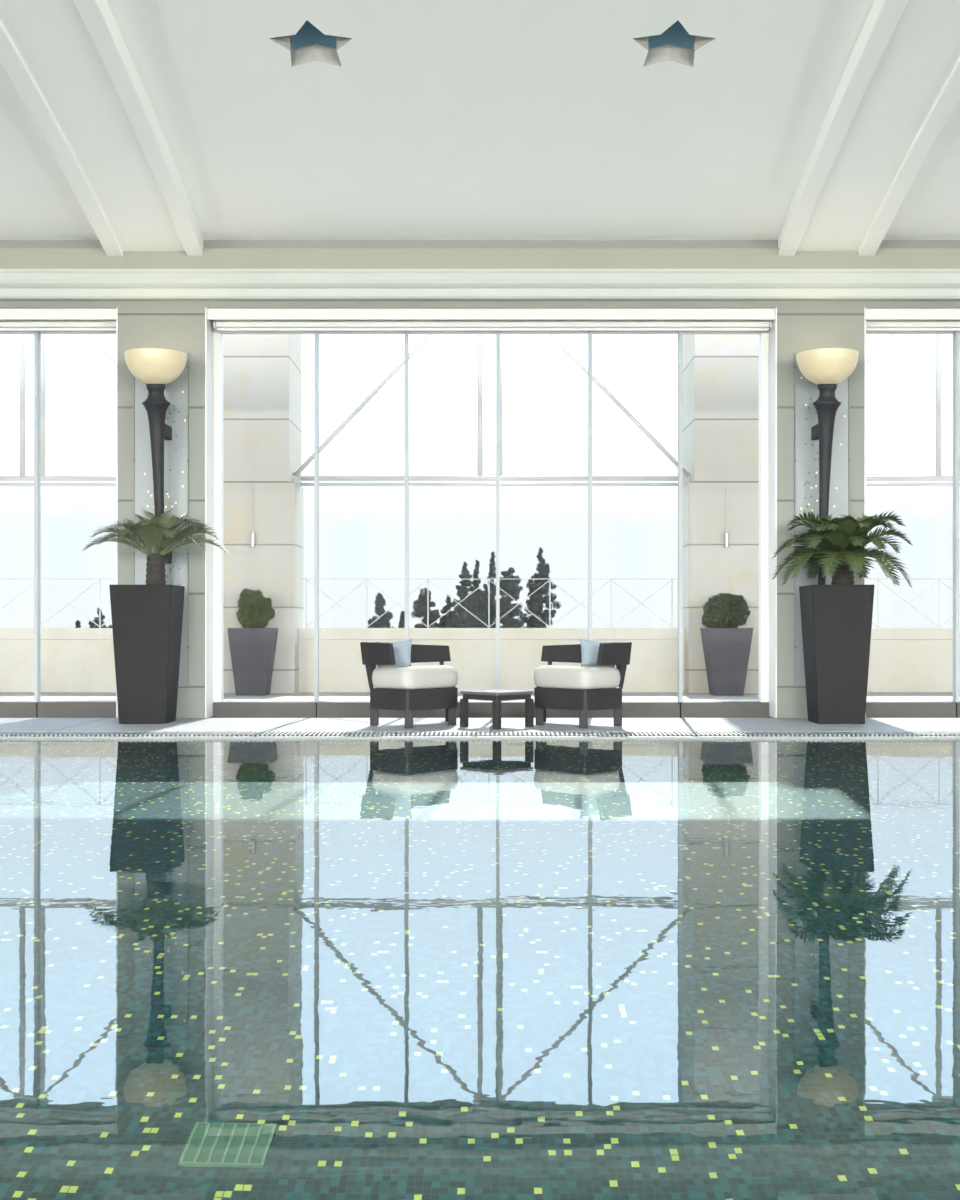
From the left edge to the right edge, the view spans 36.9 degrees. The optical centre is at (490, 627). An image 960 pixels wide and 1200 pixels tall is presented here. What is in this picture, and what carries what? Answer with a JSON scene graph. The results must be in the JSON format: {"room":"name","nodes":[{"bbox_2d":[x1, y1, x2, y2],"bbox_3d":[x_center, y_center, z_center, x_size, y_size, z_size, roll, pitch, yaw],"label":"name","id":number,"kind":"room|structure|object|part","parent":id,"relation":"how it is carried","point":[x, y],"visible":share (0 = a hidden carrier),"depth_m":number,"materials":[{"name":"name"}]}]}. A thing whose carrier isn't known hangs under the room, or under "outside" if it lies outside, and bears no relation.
{"room":"indoor swimming pool","nodes":[
{"label":"indoor swimming pool","id":0,"kind":"room"},
{"bbox_2d":[223,334,303,692],"bbox_3d":[-2.915,-2.300,18.200,1.030,6.200,1.200,0,0,0],"label":"pier","id":1,"kind":"object","parent":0,"point":[262,373],"visible":0.56,"depth_m":17.60,"materials":[{"name":"stone"}]},
{"bbox_2d":[250,485,256,547],"bbox_3d":[-2.900,-1.365,17.547,0.090,0.770,0.105,0,0,0],"label":"light","id":2,"kind":"object","parent":1,"relation":"attached to","point":[253,540],"visible":1,"depth_m":17.51,"materials":[{"name":"metal"}]},
{"bbox_2d":[293,334,689,488],"bbox_3d":[0.007,-3.046,18.003,4.975,2.618,0.101,0,0,0],"label":"steel frame","id":3,"kind":"object","parent":1,"relation":"attached to","point":[297,478],"visible":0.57,"depth_m":17.98,"materials":[{"name":"white metal"}]},
{"bbox_3d":[-2.430,-1.844,18.000,0.100,0.212,0.060,0,0,0],"label":"gusset plate","id":4,"kind":"part","parent":3,"relation":"part of","materials":[{"name":"white metal"}]},
{"bbox_3d":[-0.138,-3.100,18.020,0.065,2.450,0.068,0,0,0],"label":"post","id":5,"kind":"part","parent":3,"relation":"part of","materials":[{"name":"white metal"}]},
{"bbox_3d":[0.113,-3.100,18.020,0.065,2.450,0.068,0,0,0],"label":"post","id":6,"kind":"part","parent":3,"relation":"part of","materials":[{"name":"white metal"}]},
{"bbox_3d":[2.445,-1.844,18.000,0.100,0.212,0.060,0,0,0],"label":"gusset plate","id":7,"kind":"part","parent":3,"relation":"part of","materials":[{"name":"white metal"}]},
{"bbox_2d":[0,0,959,239],"bbox_3d":[0.000,-3.877,4.510,28.200,1.294,16.120,0,0,0],"label":"ceiling","id":8,"kind":"structure","parent":0,"point":[426,119],"depth_m":10.61,"materials":[{"name":"paint"}]},
{"bbox_2d":[0,0,202,255],"bbox_3d":[-2.860,-3.789,4.520,0.820,1.320,15.640,0,0,0],"label":"ceiling beam","id":9,"kind":"structure","parent":8,"relation":"attached to","point":[70,62],"depth_m":10.35,"materials":[{"name":"paint"}]},
{"bbox_2d":[290,21,336,49],"bbox_3d":[-1.205,-4.251,9.680,0.840,0.421,0.920,0,0,0],"label":"skylight","id":10,"kind":"object","parent":8,"relation":"attached to","point":[308,34],"visible":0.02,"depth_m":10.14,"materials":[{"name":"blue glass"}]},
{"bbox_2d":[648,20,694,49],"bbox_3d":[1.225,-4.251,9.680,0.840,0.421,0.920,0,0,0],"label":"skylight","id":11,"kind":"object","parent":8,"relation":"attached to","point":[676,34],"visible":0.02,"depth_m":10.14,"materials":[{"name":"blue glass"}]},
{"bbox_2d":[778,0,959,255],"bbox_3d":[2.856,-3.789,4.520,0.820,1.320,15.640,0,0,0],"label":"beam","id":12,"kind":"structure","parent":8,"relation":"attached to","point":[898,88],"depth_m":10.46,"materials":[{"name":"paint"}]},
{"bbox_2d":[0,240,959,717],"bbox_3d":[0.000,-1.050,12.570,28.950,6.300,0.500,0,0,0],"label":"wall","id":13,"kind":"structure","parent":0,"point":[173,325],"depth_m":12.32,"materials":[{"name":"paint"}]},
{"bbox_2d":[0,701,115,717],"bbox_3d":[-5.640,0.735,12.777,4.882,0.170,0.325,0,0,0],"label":"trim","id":14,"kind":"structure","parent":13,"relation":"attached to","point":[8,709],"depth_m":12.62,"materials":[{"name":"stone"}]},
{"bbox_2d":[0,699,115,700],"bbox_3d":[-5.640,0.646,12.852,4.890,0.008,0.185,0,0,0],"label":"trim","id":15,"kind":"structure","parent":13,"relation":"attached to","point":[0,699],"depth_m":12.85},
{"bbox_2d":[0,308,117,717],"bbox_3d":[-5.640,-0.990,12.538,4.910,3.520,0.444,0,0,0],"label":"window","id":16,"kind":"structure","parent":13,"relation":"in","point":[5,314],"depth_m":12.59,"materials":[{"name":"white paint"}]},
{"bbox_2d":[0,320,115,330],"bbox_3d":[-5.625,-2.640,12.530,4.830,0.110,0.150,0,0,0],"label":"roller blind","id":17,"kind":"object","parent":16,"relation":"attached to","point":[5,325],"visible":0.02,"depth_m":12.46,"materials":[{"name":"white fabric"}]},
{"bbox_3d":[-5.640,-1.050,12.690,4.910,3.400,0.120,0,0,0],"label":"frame","id":18,"kind":"part","parent":16,"relation":"part of","materials":[{"name":"white paint"}]},
{"bbox_2d":[133,353,188,686],"bbox_3d":[-2.820,-0.925,12.308,0.470,2.850,0.024,0,0,0],"label":"mosaic panel","id":19,"kind":"object","parent":13,"relation":"attached to","point":[176,450],"visible":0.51,"depth_m":12.30,"materials":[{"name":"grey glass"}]},
{"bbox_2d":[124,348,186,563],"bbox_3d":[-2.790,-1.240,11.986,0.505,2.084,0.505,0,0,-41],"label":"lamp","id":20,"kind":"object","parent":19,"relation":"attached to","point":[154,367],"visible":0.97,"depth_m":11.93,"materials":[{"name":"brown metal"}]},
{"bbox_3d":[-2.790,-2.151,11.986,0.506,0.262,0.506,0,0,0],"label":"lamp shade","id":21,"kind":"part","parent":20,"relation":"part of","materials":[{"name":"beige glass"}]},
{"bbox_2d":[0,269,959,300],"bbox_3d":[0.000,-2.920,12.248,28.200,0.240,0.155,0,0,0],"label":"trim","id":22,"kind":"structure","parent":13,"relation":"attached to","point":[15,284],"depth_m":12.19,"materials":[{"name":"white paint"}]},
{"bbox_2d":[0,248,959,268],"bbox_3d":[0.000,-3.135,12.287,28.200,0.190,0.075,0,0,0],"label":"trim","id":23,"kind":"structure","parent":13,"relation":"attached to","point":[10,258],"depth_m":12.25,"materials":[{"name":"paint"}]},
{"bbox_2d":[205,308,776,717],"bbox_3d":[0.000,-0.990,12.538,4.910,3.520,0.444,0,0,0],"label":"window","id":24,"kind":"structure","parent":13,"relation":"in","point":[213,338],"depth_m":12.59,"materials":[{"name":"white paint"}]},
{"bbox_2d":[214,320,771,330],"bbox_3d":[0.015,-2.640,12.530,4.830,0.110,0.150,0,0,0],"label":"roller blind","id":25,"kind":"object","parent":24,"relation":"attached to","point":[219,325],"visible":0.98,"depth_m":12.46,"materials":[{"name":"white fabric"}]},
{"bbox_2d":[212,701,769,717],"bbox_3d":[0.000,0.735,12.777,4.882,0.170,0.325,0,0,0],"label":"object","id":26,"kind":"structure","parent":13,"relation":"attached to","point":[225,709],"depth_m":12.62,"materials":[{"name":"stone"}]},
{"bbox_2d":[223,699,758,700],"bbox_3d":[0.000,0.646,12.852,4.890,0.008,0.185,0,0,0],"label":"trim","id":27,"kind":"structure","parent":13,"relation":"attached to","point":[223,699],"depth_m":12.76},
{"bbox_2d":[794,353,849,686],"bbox_3d":[2.830,-0.925,12.308,0.470,2.850,0.024,0,0,0],"label":"mosaic panel","id":28,"kind":"object","parent":13,"relation":"attached to","point":[806,392],"visible":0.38,"depth_m":12.30,"materials":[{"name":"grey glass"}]},
{"bbox_2d":[796,348,858,584],"bbox_3d":[2.800,-1.240,11.986,0.505,2.084,0.505,0,0,41],"label":"lamp","id":29,"kind":"object","parent":28,"relation":"attached to","point":[824,367],"visible":0.96,"depth_m":11.94,"materials":[{"name":"brown metal"}]},
{"bbox_3d":[2.800,-2.151,11.986,0.506,0.262,0.506,0,0,0],"label":"lamp shade","id":30,"kind":"part","parent":29,"relation":"part of","materials":[{"name":"beige glass"}]},
{"bbox_2d":[864,308,959,717],"bbox_3d":[5.640,-0.990,12.538,4.910,3.520,0.444,0,0,0],"label":"window","id":31,"kind":"structure","parent":13,"relation":"in","point":[869,314],"depth_m":12.59,"materials":[{"name":"white paint"}]},
{"bbox_2d":[866,320,959,330],"bbox_3d":[5.655,-2.640,12.530,4.830,0.110,0.150,0,0,0],"label":"roller blind","id":32,"kind":"object","parent":31,"relation":"attached to","point":[871,325],"visible":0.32,"depth_m":12.46,"materials":[{"name":"white fabric"}]},
{"bbox_3d":[5.640,-1.050,12.690,4.910,3.400,0.120,0,0,0],"label":"frame","id":33,"kind":"part","parent":31,"relation":"part of","materials":[{"name":"white paint"}]},
{"bbox_2d":[866,701,959,717],"bbox_3d":[5.640,0.735,12.777,4.882,0.170,0.325,0,0,0],"label":"trim","id":34,"kind":"structure","parent":13,"relation":"attached to","point":[874,709],"depth_m":12.62,"materials":[{"name":"stone"}]},
{"bbox_2d":[866,699,959,700],"bbox_3d":[5.640,0.646,12.852,4.890,0.008,0.185,0,0,0],"label":"trim","id":35,"kind":"structure","parent":13,"relation":"attached to","point":[867,699],"depth_m":12.76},
{"bbox_2d":[0,718,959,732],"bbox_3d":[0.000,0.910,4.510,28.200,0.280,15.660,0,0,0],"label":"floor","id":36,"kind":"structure","parent":0,"point":[439,725],"depth_m":11.49,"materials":[{"name":"tile"}]},
{"bbox_2d":[109,585,184,723],"bbox_3d":[-2.800,0.211,11.750,0.499,1.117,0.499,0,0,0],"label":"planter","id":37,"kind":"object","parent":36,"relation":"on","point":[147,620],"visible":1,"depth_m":11.53,"materials":[{"name":"plastic"}]},
{"bbox_2d":[83,509,228,584],"bbox_3d":[-2.716,-0.655,11.742,1.206,0.691,0.766,0,0,0],"label":"palm","id":38,"kind":"object","parent":37,"relation":"on","point":[155,575],"visible":1,"depth_m":11.68,"materials":[{"name":"green plant"}]},
{"bbox_2d":[360,642,457,727],"bbox_3d":[-0.528,0.440,11.451,0.919,0.660,0.549,0,0,-40],"label":"lounge chair","id":39,"kind":"object","parent":36,"relation":"on","point":[408,689],"visible":0.98,"depth_m":11.25,"materials":[{"name":"wicker"}]},
{"bbox_3d":[-0.953,0.295,11.345,0.099,0.370,0.105,0,0,-44],"label":"corner post","id":40,"kind":"part","parent":39,"relation":"part of","materials":[{"name":"wicker"}]},
{"bbox_3d":[-0.921,0.700,11.368,0.064,0.140,0.064,0,0,0],"label":"leg","id":41,"kind":"part","parent":39,"relation":"part of","materials":[{"name":"wood"}]},
{"bbox_3d":[-0.882,0.201,11.232,0.068,0.178,0.359,0,0,-44],"label":"arm panel","id":42,"kind":"part","parent":39,"relation":"part of","materials":[{"name":"wicker"}]},
{"bbox_2d":[377,639,411,666],"bbox_3d":[-0.768,0.208,11.451,0.318,0.244,0.136,0,0,20],"label":"throw pillow","id":43,"kind":"object","parent":39,"relation":"on","point":[402,649],"visible":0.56,"depth_m":11.39,"materials":[{"name":"blue fabric"}]},
{"bbox_3d":[-0.682,0.201,11.640,0.874,0.178,0.068,0,0,-40],"label":"backrest","id":44,"kind":"part","parent":39,"relation":"part of","materials":[{"name":"wicker"}]},
{"bbox_3d":[-0.630,0.700,11.064,0.064,0.140,0.064,0,0,0],"label":"leg","id":45,"kind":"part","parent":39,"relation":"part of","materials":[{"name":"wood"}]},
{"bbox_3d":[-0.495,0.555,11.461,0.838,0.160,0.466,0,0,-41],"label":"seat frame","id":46,"kind":"part","parent":39,"relation":"part of","materials":[{"name":"wicker"}]},
{"bbox_2d":[372,665,457,689],"bbox_3d":[-0.505,0.388,11.456,0.834,0.175,0.474,0,0,-41],"label":"seat cushion","id":47,"kind":"object","parent":39,"relation":"on","point":[417,677],"depth_m":11.21,"materials":[{"name":"white fabric"}]},
{"bbox_3d":[-0.344,0.700,11.879,0.064,0.140,0.064,0,0,0],"label":"leg","id":48,"kind":"part","parent":39,"relation":"part of","materials":[{"name":"wood"}]},
{"bbox_3d":[-0.307,0.700,11.448,0.064,0.140,0.064,0,0,0],"label":"leg","id":49,"kind":"part","parent":39,"relation":"part of","materials":[{"name":"wood"}]},
{"bbox_2d":[0,739,959,1199],"bbox_3d":[0.000,0.800,4.390,28.200,0.001,11.980,0,0,0],"label":"pool water","id":50,"kind":"object","parent":36,"relation":"in","point":[231,969],"visible":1,"depth_m":3.42,"materials":[{"name":"teal liquid"}]},
{"bbox_2d":[460,689,533,728],"bbox_3d":[0.045,0.630,11.220,0.408,0.280,0.408,0,0,45],"label":"side table","id":51,"kind":"object","parent":36,"relation":"on","point":[496,696],"visible":1,"depth_m":11.14,"materials":[{"name":"wood"}]},
{"bbox_3d":[-0.209,0.660,11.220,0.050,0.220,0.050,0,0,-45],"label":"leg","id":52,"kind":"part","parent":51,"relation":"part of","materials":[{"name":"wood"}]},
{"bbox_3d":[0.045,0.660,10.966,0.050,0.220,0.050,0,0,-45],"label":"leg","id":53,"kind":"part","parent":51,"relation":"part of","materials":[{"name":"wood"}]},
{"bbox_3d":[0.299,0.660,11.220,0.050,0.220,0.050,0,0,45],"label":"leg","id":54,"kind":"part","parent":51,"relation":"part of","materials":[{"name":"wood"}]},
{"bbox_2d":[534,642,631,727],"bbox_3d":[0.608,0.440,11.451,0.919,0.660,0.550,0,0,40],"label":"lounge chair","id":55,"kind":"object","parent":36,"relation":"on","point":[584,689],"visible":1,"depth_m":11.25,"materials":[{"name":"wicker"}]},
{"bbox_3d":[0.387,0.700,11.448,0.064,0.140,0.064,0,0,0],"label":"leg","id":56,"kind":"part","parent":55,"relation":"part of","materials":[{"name":"wood"}]},
{"bbox_2d":[534,665,619,689],"bbox_3d":[0.585,0.388,11.456,0.834,0.175,0.474,0,0,41],"label":"seat cushion","id":57,"kind":"object","parent":55,"relation":"on","point":[546,677],"depth_m":11.21,"materials":[{"name":"white fabric"}]},
{"bbox_3d":[0.575,0.555,11.461,0.838,0.160,0.466,0,0,41],"label":"seat frame","id":58,"kind":"part","parent":55,"relation":"part of","materials":[{"name":"wicker"}]},
{"bbox_3d":[0.710,0.700,11.064,0.064,0.140,0.064,0,0,0],"label":"leg","id":59,"kind":"part","parent":55,"relation":"part of","materials":[{"name":"wood"}]},
{"bbox_3d":[0.762,0.201,11.640,0.874,0.178,0.068,0,0,40],"label":"backrest","id":60,"kind":"part","parent":55,"relation":"part of","materials":[{"name":"wicker"}]},
{"bbox_2d":[580,639,614,666],"bbox_3d":[0.848,0.208,11.451,0.318,0.244,0.136,0,0,-20],"label":"throw pillow","id":61,"kind":"object","parent":55,"relation":"on","point":[589,649],"visible":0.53,"depth_m":11.39,"materials":[{"name":"blue fabric"}]},
{"bbox_3d":[0.962,0.201,11.232,0.068,0.178,0.359,0,0,44],"label":"arm panel","id":62,"kind":"part","parent":55,"relation":"part of","materials":[{"name":"wicker"}]},
{"bbox_3d":[1.001,0.700,11.368,0.064,0.140,0.064,0,0,0],"label":"leg","id":63,"kind":"part","parent":55,"relation":"part of","materials":[{"name":"wood"}]},
{"bbox_3d":[1.033,0.295,11.345,0.099,0.370,0.105,0,0,44],"label":"corner post","id":64,"kind":"part","parent":55,"relation":"part of","materials":[{"name":"wicker"}]},
{"bbox_2d":[799,585,874,723],"bbox_3d":[2.815,0.211,11.750,0.499,1.117,0.499,0,0,0],"label":"planter","id":65,"kind":"object","parent":36,"relation":"on","point":[836,620],"visible":1,"depth_m":11.53,"materials":[{"name":"ceramic"}]},
{"bbox_2d":[772,510,913,587],"bbox_3d":[2.837,-0.644,11.763,1.118,0.668,0.985,0,0,0],"label":"palm","id":66,"kind":"object","parent":65,"relation":"in","point":[840,543],"visible":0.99,"depth_m":11.58,"materials":[{"name":"green plant"}]},
{"bbox_2d":[0,640,959,691],"bbox_3d":[0.000,0.470,18.190,16.450,0.660,0.420,0,0,0],"label":"wall","id":67,"kind":"structure","parent":0,"point":[653,666],"depth_m":17.98,"materials":[{"name":"paint"}]},
{"bbox_2d":[0,628,112,639],"bbox_3d":[-5.827,0.072,18.190,4.795,0.145,0.500,0,0,0],"label":"trim","id":68,"kind":"structure","parent":67,"relation":"on","point":[5,633],"depth_m":17.94,"materials":[{"name":"stone"}]},
{"bbox_2d":[0,578,111,627],"bbox_3d":[-6.893,-0.315,18.200,6.907,0.629,0.028,0,0,0],"label":"cable railing","id":69,"kind":"object","parent":68,"relation":"on","point":[99,580],"visible":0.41,"depth_m":18.19,"materials":[{"name":"white metal"}]},
{"bbox_3d":[-4.942,-0.315,18.200,0.015,0.629,0.015,0,0,22],"label":"post","id":70,"kind":"part","parent":69,"relation":"part of","materials":[{"name":"white metal"}]},
{"bbox_2d":[298,628,684,639],"bbox_3d":[0.007,0.072,18.190,4.815,0.145,0.500,0,0,0],"label":"trim","id":71,"kind":"structure","parent":67,"relation":"on","point":[303,633],"depth_m":17.94,"materials":[{"name":"stone"}]},
{"bbox_2d":[305,578,672,627],"bbox_3d":[0.005,-0.315,18.200,4.810,0.629,0.028,0,0,0],"label":"cable railing","id":72,"kind":"object","parent":71,"relation":"on","point":[306,580],"visible":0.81,"depth_m":18.19,"materials":[{"name":"white metal"}]},
{"bbox_3d":[-2.338,-0.315,18.200,0.015,0.629,0.015,0,0,22],"label":"post","id":73,"kind":"part","parent":72,"relation":"part of","materials":[{"name":"white metal"}]},
{"bbox_3d":[-1.567,-0.315,18.200,0.015,0.629,0.015,0,0,22],"label":"post","id":74,"kind":"part","parent":72,"relation":"part of","materials":[{"name":"white metal"}]},
{"bbox_3d":[-0.796,-0.315,18.200,0.015,0.629,0.015,0,0,22],"label":"post","id":75,"kind":"part","parent":72,"relation":"part of","materials":[{"name":"white metal"}]},
{"bbox_3d":[-0.025,-0.315,18.200,0.015,0.629,0.015,0,0,-22],"label":"post","id":76,"kind":"part","parent":72,"relation":"part of","materials":[{"name":"white metal"}]},
{"bbox_3d":[0.746,-0.315,18.200,0.015,0.629,0.015,0,0,-22],"label":"post","id":77,"kind":"part","parent":72,"relation":"part of","materials":[{"name":"white metal"}]},
{"bbox_3d":[1.517,-0.315,18.200,0.015,0.629,0.015,0,0,22],"label":"post","id":78,"kind":"part","parent":72,"relation":"part of","materials":[{"name":"white metal"}]},
{"bbox_3d":[2.288,-0.315,18.200,0.015,0.629,0.015,0,0,-22],"label":"post","id":79,"kind":"part","parent":72,"relation":"part of","materials":[{"name":"white metal"}]},
{"bbox_2d":[871,628,959,639],"bbox_3d":[5.835,0.072,18.190,4.780,0.145,0.500,0,0,0],"label":"trim","id":80,"kind":"structure","parent":67,"relation":"on","point":[876,633],"depth_m":17.94,"materials":[{"name":"stone"}]},
{"bbox_2d":[871,578,959,627],"bbox_3d":[6.873,-0.315,18.200,6.846,0.629,0.028,0,0,0],"label":"cable railing","id":81,"kind":"object","parent":80,"relation":"on","point":[877,581],"visible":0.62,"depth_m":18.19,"materials":[{"name":"white metal"}]},
{"bbox_3d":[4.891,-0.315,18.200,0.015,0.629,0.015,0,0,22],"label":"post","id":82,"kind":"part","parent":81,"relation":"part of","materials":[{"name":"white metal"}]},
{"bbox_3d":[5.662,-0.315,18.200,0.015,0.629,0.015,0,0,-22],"label":"post","id":83,"kind":"part","parent":81,"relation":"part of","materials":[{"name":"white metal"}]},
{"bbox_2d":[0,692,959,698],"bbox_3d":[0.000,1.450,16.110,60.000,1.300,6.580,0,0,0],"label":"floor","id":84,"kind":"structure","parent":0,"point":[3,695],"depth_m":17.07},
{"bbox_2d":[227,628,277,695],"bbox_3d":[-2.845,0.400,17.220,0.523,0.800,0.523,0,0,0],"label":"planter","id":85,"kind":"object","parent":84,"relation":"on","point":[252,650],"visible":1,"depth_m":17.00,"materials":[{"name":"plastic"}]},
{"bbox_2d":[235,588,274,627],"bbox_3d":[-2.851,-0.211,17.224,0.502,0.551,0.460,0,0,35],"label":"potted shrub","id":86,"kind":"object","parent":85,"relation":"on","point":[255,611],"visible":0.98,"depth_m":17.09,"materials":[{"name":"green plant"}]},
{"bbox_2d":[700,628,752,695],"bbox_3d":[2.815,0.400,17.220,0.548,0.800,0.548,0,0,0],"label":"planter","id":87,"kind":"object","parent":84,"relation":"on","point":[726,650],"visible":1,"depth_m":17.00,"materials":[{"name":"ceramic"}]},
{"bbox_2d":[701,593,750,627],"bbox_3d":[2.810,-0.196,17.226,0.560,0.476,0.560,0,0,-29],"label":"potted shrub","id":88,"kind":"object","parent":87,"relation":"on","point":[723,610],"visible":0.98,"depth_m":17.07,"materials":[{"name":"green plant"}]},
{"bbox_2d":[683,334,758,692],"bbox_3d":[2.930,-2.300,18.200,1.030,6.200,1.200,0,0,0],"label":"pier","id":89,"kind":"object","parent":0,"point":[721,371],"visible":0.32,"depth_m":17.60,"materials":[{"name":"stone"}]},
{"bbox_2d":[722,485,729,547],"bbox_3d":[2.870,-1.365,17.547,0.090,0.770,0.105,0,0,0],"label":"light","id":90,"kind":"object","parent":89,"relation":"attached to","point":[726,539],"visible":1,"depth_m":17.53,"materials":[{"name":"metal"}]},
{"bbox_3d":[-8.740,-2.300,18.200,1.030,6.200,1.200,0,0,0],"label":"pier","id":91,"kind":"object","parent":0,"visible":0},
{"bbox_2d":[0,334,115,485],"bbox_3d":[-5.830,-3.046,18.003,4.960,2.618,0.101,0,0,0],"label":"steel frame","id":92,"kind":"object","parent":91,"relation":"attached to","point":[22,477],"visible":0.33,"depth_m":17.99,"materials":[{"name":"white metal"}]},
{"bbox_3d":[-5.862,-3.100,18.020,0.065,2.450,0.068,0,0,0],"label":"post","id":93,"kind":"part","parent":92,"relation":"part of","materials":[{"name":"white metal"}]},
{"bbox_3d":[-5.612,-3.100,18.020,0.065,2.450,0.068,0,0,0],"label":"post","id":94,"kind":"part","parent":92,"relation":"part of","materials":[{"name":"white metal"}]},
{"bbox_3d":[8.740,-2.300,18.200,1.030,6.200,1.200,0,0,0],"label":"pier","id":95,"kind":"object","parent":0,"visible":0},
{"bbox_2d":[866,334,959,485],"bbox_3d":[5.838,-3.046,18.003,4.945,2.618,0.101,0,0,0],"label":"steel frame","id":96,"kind":"object","parent":95,"relation":"attached to","point":[938,477],"visible":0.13,"depth_m":17.99,"materials":[{"name":"white metal"}]},
{"bbox_3d":[5.600,-3.100,18.020,0.065,2.450,0.068,0,0,0],"label":"post","id":97,"kind":"part","parent":96,"relation":"part of","materials":[{"name":"white metal"}]},
{"bbox_3d":[5.850,-3.100,18.020,0.065,2.450,0.068,0,0,0],"label":"post","id":98,"kind":"part","parent":96,"relation":"part of","materials":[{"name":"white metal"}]},
{"label":"outside","id":99,"kind":"structure","parent":0,"visible":0},
{"bbox_3d":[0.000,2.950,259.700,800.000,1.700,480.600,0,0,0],"label":"ground","id":100,"kind":"structure","parent":99,"visible":0},
{"bbox_2d":[75,620,80,627],"bbox_3d":[-24.343,0.801,85.064,0.643,2.605,0.550,0,0,0],"label":"conifer tree","id":101,"kind":"object","parent":100,"relation":"on","point":[77,623],"visible":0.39,"depth_m":84.93,"materials":[{"name":"green plant"}]},
{"bbox_2d":[88,608,111,627],"bbox_3d":[-25.737,0.369,94.660,1.861,3.468,1.699,0,0,0],"label":"conifer tree","id":102,"kind":"object","parent":100,"relation":"on","point":[92,625],"visible":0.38,"depth_m":94.26,"materials":[{"name":"green plant"}]},
{"bbox_2d":[368,592,394,627],"bbox_3d":[-6.665,-0.050,87.350,1.772,4.306,2.095,0,0,0],"label":"conifer tree","id":103,"kind":"object","parent":100,"relation":"on","point":[383,621],"visible":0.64,"depth_m":87.24,"materials":[{"name":"green plant"}]},
{"bbox_2d":[398,611,404,627],"bbox_3d":[-5.517,0.501,89.776,0.724,3.204,0.988,0,0,0],"label":"conifer tree","id":104,"kind":"object","parent":100,"relation":"on","point":[401,623],"visible":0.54,"depth_m":89.66,"materials":[{"name":"green plant"}]},
{"bbox_2d":[411,588,439,627],"bbox_3d":[-4.180,-0.254,92.168,1.904,4.713,1.915,0,0,0],"label":"conifer tree","id":105,"kind":"object","parent":100,"relation":"on","point":[421,603],"visible":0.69,"depth_m":91.89,"materials":[{"name":"green plant"}]},
{"bbox_2d":[437,595,458,627],"bbox_3d":[-2.831,-0.052,94.700,2.121,4.309,2.121,0,0,0],"label":"conifer tree","id":106,"kind":"object","parent":100,"relation":"on","point":[444,620],"visible":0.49,"depth_m":94.42,"materials":[{"name":"green plant"}]},
{"bbox_2d":[446,562,485,627],"bbox_3d":[-1.610,-0.930,84.982,2.738,6.064,2.706,0,0,0],"label":"conifer tree","id":107,"kind":"object","parent":100,"relation":"on","point":[464,621],"visible":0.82,"depth_m":84.85,"materials":[{"name":"green plant"}]},
{"bbox_2d":[467,552,502,627],"bbox_3d":[-0.271,-1.288,87.173,2.701,6.781,2.705,0,0,0],"label":"conifer tree","id":108,"kind":"object","parent":100,"relation":"on","point":[482,606],"visible":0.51,"depth_m":87.21,"materials":[{"name":"green plant"}]},
{"bbox_2d":[495,567,524,627],"bbox_3d":[1.074,-0.864,89.891,2.094,5.933,2.075,0,0,0],"label":"conifer tree","id":109,"kind":"object","parent":100,"relation":"on","point":[509,583],"visible":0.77,"depth_m":89.55,"materials":[{"name":"green plant"}]},
{"bbox_2d":[519,548,560,627],"bbox_3d":[3.151,-1.552,92.003,2.788,7.307,2.863,0,0,0],"label":"conifer tree","id":110,"kind":"object","parent":100,"relation":"on","point":[536,601],"visible":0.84,"depth_m":91.97,"materials":[{"name":"green plant"}]},
{"bbox_3d":[0.000,1.465,10.440,28.200,1.270,0.120,0,0,0],"label":"wall","id":111,"kind":"structure","parent":0,"visible":0},
{"bbox_2d":[0,736,959,738],"bbox_3d":[0.000,0.806,10.402,28.200,0.045,0.045,0,0,0],"label":"trim","id":112,"kind":"structure","parent":111,"relation":"attached to","point":[1,737],"depth_m":10.38,"materials":[{"name":"tile"}]},
{"bbox_3d":[0.000,0.809,10.550,28.200,0.039,0.339,0,0,0],"label":"trim","id":113,"kind":"structure","parent":111,"relation":"on","visible":0},
{"bbox_2d":[0,732,959,735],"bbox_3d":[0.000,0.780,10.574,10.400,0.017,0.288,0,0,0],"label":"drainage grate","id":114,"kind":"object","parent":113,"relation":"on","point":[1,733],"visible":1,"depth_m":10.52,"materials":[{"name":"white plastic"}]}
]}

